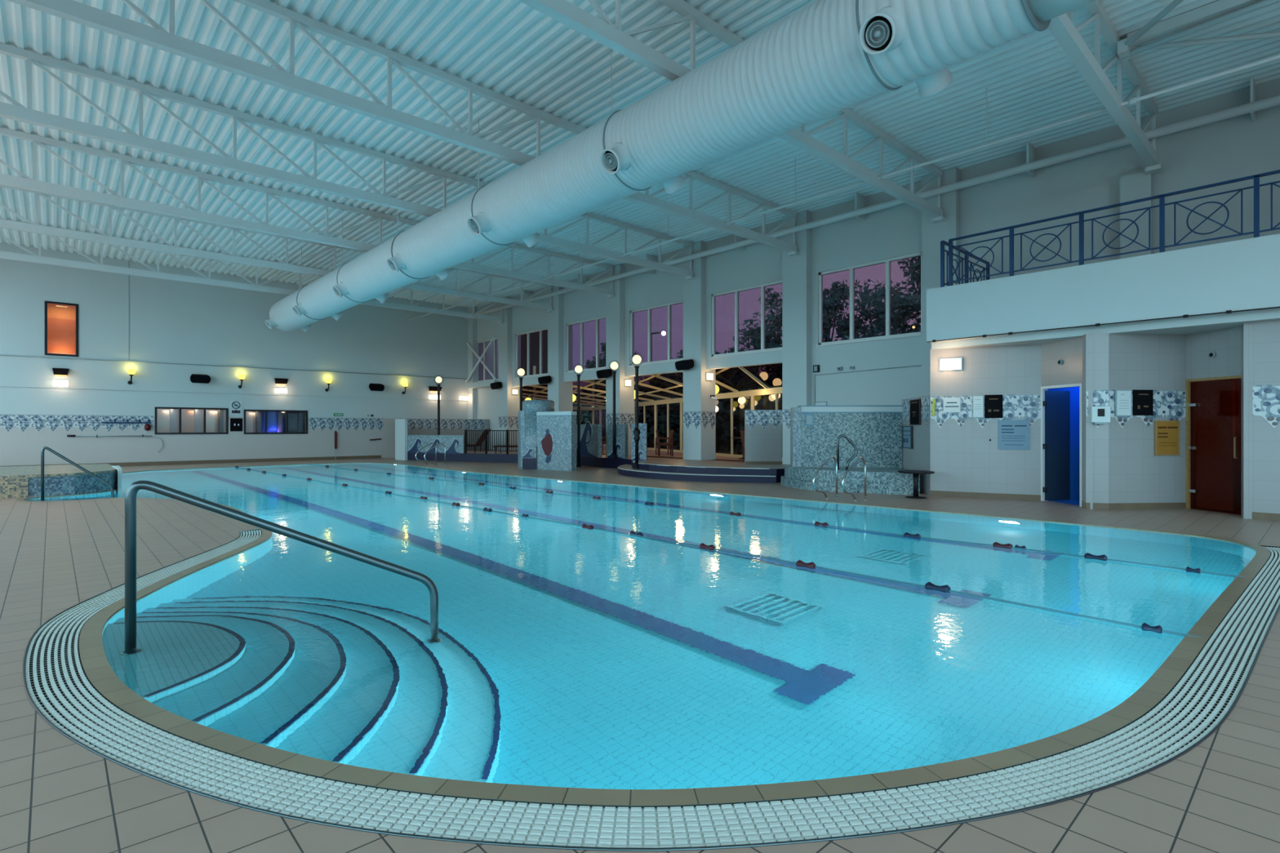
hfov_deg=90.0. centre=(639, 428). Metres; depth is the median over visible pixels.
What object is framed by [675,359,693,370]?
wall speaker
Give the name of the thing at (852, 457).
grab rail
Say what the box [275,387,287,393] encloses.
diffuser
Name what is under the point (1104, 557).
lane rope
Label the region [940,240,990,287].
balcony railing
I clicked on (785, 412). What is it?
frieze
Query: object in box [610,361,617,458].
lamp post
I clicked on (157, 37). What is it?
roof truss
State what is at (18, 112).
roof truss
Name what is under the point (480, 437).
sun lounger
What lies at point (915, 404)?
sign
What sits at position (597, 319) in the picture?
window
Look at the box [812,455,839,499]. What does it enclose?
ladder rail
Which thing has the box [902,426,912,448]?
notice board
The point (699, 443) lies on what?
wall column
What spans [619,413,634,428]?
frieze
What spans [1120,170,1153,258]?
wall column
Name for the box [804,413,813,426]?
paper notice
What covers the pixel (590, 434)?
wall
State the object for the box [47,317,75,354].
blind
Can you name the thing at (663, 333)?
street lamp
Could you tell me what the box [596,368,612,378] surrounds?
wall speaker
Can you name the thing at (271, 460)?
baseboard
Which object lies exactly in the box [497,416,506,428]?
frieze
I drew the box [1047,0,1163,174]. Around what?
roof truss
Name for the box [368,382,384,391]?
wall speaker
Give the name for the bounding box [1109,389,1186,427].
frieze
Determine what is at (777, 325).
tree
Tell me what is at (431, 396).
diffuser
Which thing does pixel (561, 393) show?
wall column
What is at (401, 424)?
post
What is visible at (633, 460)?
nosing
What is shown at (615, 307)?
wall column
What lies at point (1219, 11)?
roof beam
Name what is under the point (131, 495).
handrail
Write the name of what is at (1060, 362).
air vent
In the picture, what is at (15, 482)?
wall
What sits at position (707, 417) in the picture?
frieze
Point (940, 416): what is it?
frieze
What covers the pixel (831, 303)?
tree
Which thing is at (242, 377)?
wall sconce
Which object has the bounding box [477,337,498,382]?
window
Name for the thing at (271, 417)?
blind
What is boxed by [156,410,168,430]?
blind
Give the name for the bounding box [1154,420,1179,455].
notice board
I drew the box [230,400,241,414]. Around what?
warning sign
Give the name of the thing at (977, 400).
paper notice
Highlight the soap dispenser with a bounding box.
[1089,406,1110,424]
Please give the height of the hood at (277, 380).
0.240 m
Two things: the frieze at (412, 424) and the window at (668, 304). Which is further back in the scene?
the frieze at (412, 424)
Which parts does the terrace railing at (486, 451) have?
post, post, rail, rail, post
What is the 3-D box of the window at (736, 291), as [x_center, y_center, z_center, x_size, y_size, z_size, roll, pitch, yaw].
[3.353,-3.353,19.984,0.190,2.095,3.000,0,0,-43]
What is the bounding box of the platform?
[422,448,790,482]
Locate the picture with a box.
[522,446,536,469]
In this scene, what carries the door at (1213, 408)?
in the wall at (1120, 464)
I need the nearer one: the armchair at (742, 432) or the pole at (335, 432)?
the armchair at (742, 432)
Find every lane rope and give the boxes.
[235,466,1203,637]
[308,463,1244,577]
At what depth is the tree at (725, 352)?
44.19 m
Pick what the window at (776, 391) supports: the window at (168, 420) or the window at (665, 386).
the window at (665, 386)
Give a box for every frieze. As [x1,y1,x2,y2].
[0,414,153,432]
[308,417,383,431]
[407,418,485,431]
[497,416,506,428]
[507,416,518,428]
[605,413,619,424]
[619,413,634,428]
[683,411,701,428]
[701,411,715,429]
[745,409,782,429]
[782,408,790,429]
[902,395,928,426]
[929,395,971,427]
[971,394,1040,427]
[1085,389,1108,427]
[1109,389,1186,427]
[1252,384,1279,427]
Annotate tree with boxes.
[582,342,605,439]
[666,349,683,359]
[715,348,742,410]
[728,320,774,352]
[741,287,782,349]
[822,279,859,342]
[831,279,920,341]
[872,256,920,336]
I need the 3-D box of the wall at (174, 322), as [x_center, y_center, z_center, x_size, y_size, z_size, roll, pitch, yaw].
[-15.711,-2.430,26.614,22.100,7.660,0.250,0,0,-43]
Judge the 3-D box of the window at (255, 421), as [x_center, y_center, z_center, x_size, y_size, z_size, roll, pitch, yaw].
[-15.525,-0.255,27.159,2.470,1.210,0.860,0,0,-43]
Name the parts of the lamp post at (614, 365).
post, bulb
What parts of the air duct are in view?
hanger rod, hanger rod, hanger rod, hanger rod, hanger rod, hanger rod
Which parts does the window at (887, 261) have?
sill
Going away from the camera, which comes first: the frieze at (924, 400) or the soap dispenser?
the soap dispenser
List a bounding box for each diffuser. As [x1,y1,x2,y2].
[53,379,68,386]
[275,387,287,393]
[429,394,440,399]
[512,389,517,394]
[941,359,959,368]
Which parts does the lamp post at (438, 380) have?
bulb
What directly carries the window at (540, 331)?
in the wall at (1237, 147)
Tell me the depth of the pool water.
4.41 m
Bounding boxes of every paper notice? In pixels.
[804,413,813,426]
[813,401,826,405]
[943,397,960,412]
[972,395,983,417]
[1115,389,1132,416]
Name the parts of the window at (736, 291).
sill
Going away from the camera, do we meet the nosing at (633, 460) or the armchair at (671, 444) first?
the nosing at (633, 460)
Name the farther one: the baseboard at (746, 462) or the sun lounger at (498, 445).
the sun lounger at (498, 445)
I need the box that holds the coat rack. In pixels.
[102,418,151,423]
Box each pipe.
[406,53,1279,320]
[464,75,1279,319]
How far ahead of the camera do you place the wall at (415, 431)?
30.38 m
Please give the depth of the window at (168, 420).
25.14 m
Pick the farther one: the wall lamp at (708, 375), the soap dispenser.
the wall lamp at (708, 375)
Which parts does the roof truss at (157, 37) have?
post, post, post, post, post, post, post, post, post, bearing plate, post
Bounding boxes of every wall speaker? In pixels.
[190,373,210,383]
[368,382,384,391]
[490,382,502,389]
[537,375,551,384]
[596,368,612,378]
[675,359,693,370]
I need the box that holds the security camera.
[710,395,717,399]
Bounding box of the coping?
[15,462,1270,805]
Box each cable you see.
[814,364,921,402]
[927,306,1279,342]
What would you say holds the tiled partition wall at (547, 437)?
on the floor at (57, 795)
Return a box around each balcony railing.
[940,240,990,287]
[948,169,1279,285]
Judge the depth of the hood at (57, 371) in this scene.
22.19 m
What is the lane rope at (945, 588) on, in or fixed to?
on the pool water
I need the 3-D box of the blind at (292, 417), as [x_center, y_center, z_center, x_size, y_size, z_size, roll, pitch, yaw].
[-14.947,-0.275,27.541,0.374,0.730,0.020,0,0,-43]
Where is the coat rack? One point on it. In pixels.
(139, 420)
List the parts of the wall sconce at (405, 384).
globe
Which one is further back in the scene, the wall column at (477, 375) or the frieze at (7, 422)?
the wall column at (477, 375)
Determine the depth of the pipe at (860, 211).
14.38 m
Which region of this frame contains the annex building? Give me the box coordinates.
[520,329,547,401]
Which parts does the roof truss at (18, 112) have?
post, post, post, post, post, post, post, post, post, bearing plate, post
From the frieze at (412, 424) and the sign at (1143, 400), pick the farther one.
the frieze at (412, 424)
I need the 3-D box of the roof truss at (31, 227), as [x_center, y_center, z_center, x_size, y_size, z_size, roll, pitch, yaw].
[-11.205,-5.550,20.399,20.320,1.220,0.240,0,0,-43]
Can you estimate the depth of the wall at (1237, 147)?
14.69 m
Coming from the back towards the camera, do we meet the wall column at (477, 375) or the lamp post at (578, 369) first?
the wall column at (477, 375)
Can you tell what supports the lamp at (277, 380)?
attached to the wall at (174, 322)
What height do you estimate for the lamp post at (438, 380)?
3.685 m
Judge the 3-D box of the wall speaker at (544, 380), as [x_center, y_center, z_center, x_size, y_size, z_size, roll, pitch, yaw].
[-4.045,-2.054,27.323,0.347,0.354,0.660,0,0,-43]
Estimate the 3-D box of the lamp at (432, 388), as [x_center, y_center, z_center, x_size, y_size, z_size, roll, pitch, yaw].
[-10.066,-1.730,31.482,0.600,0.660,0.215,0,0,-43]
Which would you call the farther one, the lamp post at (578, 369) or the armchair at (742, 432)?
the lamp post at (578, 369)
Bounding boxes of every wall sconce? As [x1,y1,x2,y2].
[127,368,135,384]
[238,373,244,388]
[324,378,331,391]
[401,382,408,394]
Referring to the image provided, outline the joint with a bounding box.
[128,261,129,359]
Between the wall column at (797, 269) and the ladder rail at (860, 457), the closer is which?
the ladder rail at (860, 457)
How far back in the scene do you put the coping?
2.81 m
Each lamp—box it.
[52,368,69,386]
[274,377,288,394]
[428,386,442,399]
[459,395,467,400]
[511,388,517,395]
[624,379,631,386]
[651,331,666,361]
[706,372,712,380]
[715,385,719,393]
[939,357,961,370]
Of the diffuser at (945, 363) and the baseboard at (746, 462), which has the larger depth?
the baseboard at (746, 462)
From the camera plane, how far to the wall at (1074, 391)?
12.43 m
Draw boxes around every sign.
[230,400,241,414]
[230,417,242,431]
[333,413,343,416]
[909,398,920,425]
[984,394,1002,417]
[1133,389,1153,415]
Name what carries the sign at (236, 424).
attached to the wall at (174, 322)
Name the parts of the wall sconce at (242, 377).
globe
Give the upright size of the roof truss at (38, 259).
1.220 m
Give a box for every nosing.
[617,464,775,476]
[632,460,769,469]
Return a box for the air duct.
[265,0,1096,332]
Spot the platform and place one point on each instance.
(777, 470)
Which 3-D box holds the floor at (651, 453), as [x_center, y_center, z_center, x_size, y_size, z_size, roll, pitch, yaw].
[1.603,1.225,29.392,9.850,0.350,22.100,0,0,-43]
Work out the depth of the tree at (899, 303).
28.18 m
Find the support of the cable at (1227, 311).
attached to the wall at (1120, 464)
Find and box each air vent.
[1057,359,1062,364]
[1208,351,1215,357]
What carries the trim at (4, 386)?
attached to the wall at (174, 322)
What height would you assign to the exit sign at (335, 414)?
0.130 m
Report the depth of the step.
16.89 m
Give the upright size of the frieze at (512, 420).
0.590 m
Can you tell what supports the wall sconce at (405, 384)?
attached to the wall at (174, 322)
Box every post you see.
[395,418,407,460]
[435,376,441,435]
[517,368,524,410]
[574,365,582,466]
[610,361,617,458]
[632,355,641,469]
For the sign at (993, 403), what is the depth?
12.67 m
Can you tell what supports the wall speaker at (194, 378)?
attached to the wall at (174, 322)
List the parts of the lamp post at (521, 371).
bulb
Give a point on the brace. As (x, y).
(493, 337)
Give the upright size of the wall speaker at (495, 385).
0.354 m
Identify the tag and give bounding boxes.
[932,399,935,415]
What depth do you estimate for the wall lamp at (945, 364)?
12.98 m
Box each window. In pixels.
[44,300,78,356]
[155,406,228,434]
[244,409,307,434]
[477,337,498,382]
[513,327,547,378]
[522,363,782,407]
[564,315,605,373]
[592,386,782,457]
[627,300,683,366]
[709,280,782,358]
[815,252,921,346]
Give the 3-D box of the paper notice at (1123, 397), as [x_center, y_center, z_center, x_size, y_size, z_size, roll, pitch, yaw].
[8.300,-0.430,10.985,0.302,0.460,0.023,0,0,-5]
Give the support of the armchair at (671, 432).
on the floor at (651, 453)
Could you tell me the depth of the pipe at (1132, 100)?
11.88 m
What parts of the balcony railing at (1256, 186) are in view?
post, ring panel, post, ring panel, post, rail, ring panel, post, ring panel, post, ring panel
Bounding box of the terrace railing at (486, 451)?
[464,429,518,453]
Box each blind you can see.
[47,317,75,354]
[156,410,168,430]
[182,410,193,430]
[206,411,217,430]
[245,412,255,430]
[266,413,276,430]
[288,413,297,430]
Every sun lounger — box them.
[467,429,491,452]
[493,444,517,453]
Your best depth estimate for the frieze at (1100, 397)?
11.02 m
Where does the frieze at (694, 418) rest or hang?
attached to the wall column at (699, 443)
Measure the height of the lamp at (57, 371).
0.660 m
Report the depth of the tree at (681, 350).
50.62 m
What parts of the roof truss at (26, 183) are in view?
post, post, post, post, post, post, post, post, post, bearing plate, post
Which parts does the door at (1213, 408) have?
handle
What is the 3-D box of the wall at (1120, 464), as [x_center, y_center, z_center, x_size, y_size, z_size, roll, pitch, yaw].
[8.446,-0.185,11.277,2.486,3.170,9.292,0,0,-28]
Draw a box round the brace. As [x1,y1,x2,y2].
[465,336,496,383]
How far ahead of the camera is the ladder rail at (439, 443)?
23.42 m
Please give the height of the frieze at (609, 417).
0.590 m
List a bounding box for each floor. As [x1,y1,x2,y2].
[0,457,1279,852]
[601,445,744,461]
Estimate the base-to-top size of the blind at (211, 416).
0.760 m
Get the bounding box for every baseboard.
[0,455,381,466]
[745,461,782,464]
[929,490,1279,520]
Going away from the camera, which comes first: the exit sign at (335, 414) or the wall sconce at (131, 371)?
the wall sconce at (131, 371)
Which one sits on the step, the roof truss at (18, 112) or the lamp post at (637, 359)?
the lamp post at (637, 359)
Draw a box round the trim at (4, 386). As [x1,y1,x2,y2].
[4,386,460,400]
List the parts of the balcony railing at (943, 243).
post, ring panel, rail, post, ring panel, post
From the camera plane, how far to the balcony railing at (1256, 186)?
10.70 m
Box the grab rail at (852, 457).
[836,434,857,470]
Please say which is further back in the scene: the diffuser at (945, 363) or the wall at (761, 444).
the wall at (761, 444)
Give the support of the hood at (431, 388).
attached to the lamp at (432, 388)
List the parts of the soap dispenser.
lever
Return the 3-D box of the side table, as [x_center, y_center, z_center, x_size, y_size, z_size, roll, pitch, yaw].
[5.550,1.133,12.874,0.690,0.535,0.690,0,0,-43]
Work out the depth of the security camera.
21.20 m
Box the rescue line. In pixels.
[144,423,151,431]
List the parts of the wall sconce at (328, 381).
globe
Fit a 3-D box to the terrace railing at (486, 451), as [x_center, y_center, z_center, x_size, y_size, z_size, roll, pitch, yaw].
[-5.833,0.555,26.052,3.144,0.990,0.093,0,0,22]
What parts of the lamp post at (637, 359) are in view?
post, bulb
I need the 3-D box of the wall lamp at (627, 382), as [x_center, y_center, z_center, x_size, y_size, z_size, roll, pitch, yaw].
[-0.453,-1.710,24.220,0.280,0.260,0.090,0,0,-43]
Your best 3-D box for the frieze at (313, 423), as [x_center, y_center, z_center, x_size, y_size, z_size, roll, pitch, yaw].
[-13.152,-0.160,28.781,3.200,0.600,0.001,0,0,-43]
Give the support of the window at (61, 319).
in the wall at (174, 322)
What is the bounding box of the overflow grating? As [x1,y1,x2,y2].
[22,529,1279,851]
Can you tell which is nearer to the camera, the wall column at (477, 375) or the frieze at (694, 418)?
the frieze at (694, 418)
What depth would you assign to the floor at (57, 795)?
2.61 m
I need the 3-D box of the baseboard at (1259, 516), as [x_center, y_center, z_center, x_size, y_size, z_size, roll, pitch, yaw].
[9.024,1.345,10.717,7.880,0.110,1.194,0,0,41]
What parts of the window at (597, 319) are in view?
sill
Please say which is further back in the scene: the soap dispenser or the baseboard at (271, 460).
the baseboard at (271, 460)
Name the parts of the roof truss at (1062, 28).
post, post, post, post, post, bearing plate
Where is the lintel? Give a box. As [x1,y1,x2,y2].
[931,308,1279,349]
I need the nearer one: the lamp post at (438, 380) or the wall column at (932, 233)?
the wall column at (932, 233)
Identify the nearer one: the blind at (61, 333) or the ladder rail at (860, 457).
the ladder rail at (860, 457)
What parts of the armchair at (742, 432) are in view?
backrest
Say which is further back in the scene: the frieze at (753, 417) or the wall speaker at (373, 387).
the wall speaker at (373, 387)
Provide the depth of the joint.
23.59 m
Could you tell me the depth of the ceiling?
12.30 m
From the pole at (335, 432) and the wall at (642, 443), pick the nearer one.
the wall at (642, 443)
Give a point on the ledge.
(483, 384)
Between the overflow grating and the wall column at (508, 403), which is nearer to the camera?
the overflow grating
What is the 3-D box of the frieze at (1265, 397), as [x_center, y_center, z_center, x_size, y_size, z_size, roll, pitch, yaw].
[9.592,-0.330,9.682,0.472,0.660,0.001,0,0,43]
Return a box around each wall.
[0,241,498,418]
[0,463,121,498]
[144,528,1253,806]
[407,418,488,449]
[407,435,464,461]
[476,78,1279,462]
[518,400,577,471]
[533,365,594,424]
[576,421,601,457]
[607,424,627,458]
[631,422,647,466]
[744,409,782,463]
[780,465,919,494]
[790,405,902,468]
[902,320,1279,519]
[926,233,1279,342]
[1048,386,1079,505]
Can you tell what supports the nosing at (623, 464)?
on the step
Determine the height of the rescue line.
0.560 m
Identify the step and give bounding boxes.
[617,464,775,483]
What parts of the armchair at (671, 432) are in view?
backrest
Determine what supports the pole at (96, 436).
attached to the wall at (174, 322)
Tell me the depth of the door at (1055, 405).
12.31 m
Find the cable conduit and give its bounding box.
[0,354,466,379]
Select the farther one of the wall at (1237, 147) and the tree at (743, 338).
the tree at (743, 338)
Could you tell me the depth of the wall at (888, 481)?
13.99 m
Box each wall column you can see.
[467,306,483,419]
[498,296,520,450]
[547,284,573,411]
[605,264,634,455]
[683,240,715,460]
[782,210,811,464]
[921,167,959,396]
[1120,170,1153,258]
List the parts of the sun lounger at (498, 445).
lounger frame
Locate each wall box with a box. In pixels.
[813,364,819,372]
[836,366,842,370]
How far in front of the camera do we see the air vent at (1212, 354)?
10.63 m
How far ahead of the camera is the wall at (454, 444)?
27.36 m
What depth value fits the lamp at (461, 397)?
32.52 m
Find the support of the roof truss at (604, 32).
attached to the ceiling
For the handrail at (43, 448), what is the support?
on the floor
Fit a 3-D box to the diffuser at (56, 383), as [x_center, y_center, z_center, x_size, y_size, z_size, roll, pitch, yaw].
[-20.154,-1.560,22.264,0.390,0.220,0.080,0,0,-43]
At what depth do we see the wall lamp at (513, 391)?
30.06 m
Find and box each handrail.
[40,446,114,500]
[124,480,438,648]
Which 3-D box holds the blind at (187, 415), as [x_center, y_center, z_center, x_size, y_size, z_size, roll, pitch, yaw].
[-17.678,-0.300,25.030,0.370,0.760,0.020,0,0,-43]
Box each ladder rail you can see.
[415,442,437,465]
[423,443,446,466]
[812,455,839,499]
[841,456,867,501]
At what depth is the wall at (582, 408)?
39.47 m
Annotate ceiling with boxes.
[0,0,1279,307]
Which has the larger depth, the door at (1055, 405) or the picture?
the picture
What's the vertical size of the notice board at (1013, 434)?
0.580 m
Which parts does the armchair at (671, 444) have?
backrest, seat, leg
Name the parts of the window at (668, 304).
sill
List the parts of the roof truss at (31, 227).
post, post, post, post, post, post, post, post, post, post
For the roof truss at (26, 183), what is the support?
attached to the ceiling
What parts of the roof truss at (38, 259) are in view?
post, post, post, post, post, post, post, post, post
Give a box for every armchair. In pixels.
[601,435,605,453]
[655,430,673,455]
[655,430,673,456]
[739,430,744,460]
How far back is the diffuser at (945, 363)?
12.97 m
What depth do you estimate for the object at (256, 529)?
2.67 m
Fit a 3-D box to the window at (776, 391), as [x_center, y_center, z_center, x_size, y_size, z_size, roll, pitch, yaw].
[1.013,-0.125,29.508,0.123,2.350,22.346,0,0,-21]
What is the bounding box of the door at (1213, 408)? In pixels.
[1185,375,1240,515]
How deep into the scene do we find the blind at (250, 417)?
26.45 m
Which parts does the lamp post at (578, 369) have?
bulb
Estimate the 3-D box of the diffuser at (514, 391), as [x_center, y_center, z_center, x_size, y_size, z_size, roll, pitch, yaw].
[-5.872,-1.710,30.112,0.240,0.220,0.060,0,0,-43]
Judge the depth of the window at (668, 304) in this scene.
23.27 m
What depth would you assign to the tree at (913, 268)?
26.61 m
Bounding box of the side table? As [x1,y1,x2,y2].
[897,470,934,498]
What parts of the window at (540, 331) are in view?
sill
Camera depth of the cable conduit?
25.17 m
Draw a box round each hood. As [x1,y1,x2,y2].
[52,368,69,375]
[274,377,288,384]
[428,386,442,391]
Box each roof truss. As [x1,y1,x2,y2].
[0,42,694,279]
[0,127,615,298]
[0,184,553,312]
[0,218,503,324]
[7,0,799,256]
[518,0,946,223]
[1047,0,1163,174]
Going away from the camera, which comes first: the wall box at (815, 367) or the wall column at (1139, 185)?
the wall column at (1139, 185)
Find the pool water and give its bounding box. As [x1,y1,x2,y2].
[24,462,1256,789]
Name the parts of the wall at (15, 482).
spa panel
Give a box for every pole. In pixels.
[66,434,163,452]
[334,431,337,459]
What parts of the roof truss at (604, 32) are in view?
post, post, post, post, post, post, bearing plate, post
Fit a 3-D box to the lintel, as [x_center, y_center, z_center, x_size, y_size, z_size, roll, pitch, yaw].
[10.233,-1.700,10.537,2.570,0.140,9.660,0,0,-43]
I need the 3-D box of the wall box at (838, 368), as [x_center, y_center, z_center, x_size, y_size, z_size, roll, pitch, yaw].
[5.475,-1.630,17.546,0.083,0.100,0.120,0,0,-43]
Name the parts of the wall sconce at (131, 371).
globe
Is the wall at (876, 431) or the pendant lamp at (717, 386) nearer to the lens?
the wall at (876, 431)
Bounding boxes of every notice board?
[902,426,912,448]
[998,419,1030,449]
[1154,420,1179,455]
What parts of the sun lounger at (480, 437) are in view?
backrest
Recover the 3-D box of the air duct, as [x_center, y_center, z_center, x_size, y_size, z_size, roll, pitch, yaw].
[-3.234,-4.949,13.430,1.589,2.422,31.950,0,0,-43]
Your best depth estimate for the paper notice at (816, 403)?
18.00 m
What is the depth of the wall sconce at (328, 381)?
28.05 m
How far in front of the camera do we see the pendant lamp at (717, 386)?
21.86 m
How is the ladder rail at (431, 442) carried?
on the floor at (57, 795)
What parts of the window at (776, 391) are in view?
sill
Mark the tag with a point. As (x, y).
(934, 400)
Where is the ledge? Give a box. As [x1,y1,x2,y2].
[466,380,498,388]
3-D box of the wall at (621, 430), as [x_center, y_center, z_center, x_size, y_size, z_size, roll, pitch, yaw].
[-0.785,0.455,22.319,0.809,1.190,0.181,0,0,39]
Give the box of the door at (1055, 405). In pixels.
[1040,382,1082,506]
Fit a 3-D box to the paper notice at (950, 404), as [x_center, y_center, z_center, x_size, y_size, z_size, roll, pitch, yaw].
[6.351,-0.470,13.033,0.316,0.300,0.023,0,0,30]
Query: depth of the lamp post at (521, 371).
23.50 m
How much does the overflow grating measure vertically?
0.051 m
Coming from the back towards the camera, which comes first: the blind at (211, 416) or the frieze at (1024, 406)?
the blind at (211, 416)
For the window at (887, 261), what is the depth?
17.23 m
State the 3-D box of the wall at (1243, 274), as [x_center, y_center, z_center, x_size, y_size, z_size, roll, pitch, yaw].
[10.148,-2.300,10.460,2.800,1.060,9.660,0,0,-43]
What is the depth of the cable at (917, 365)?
17.14 m

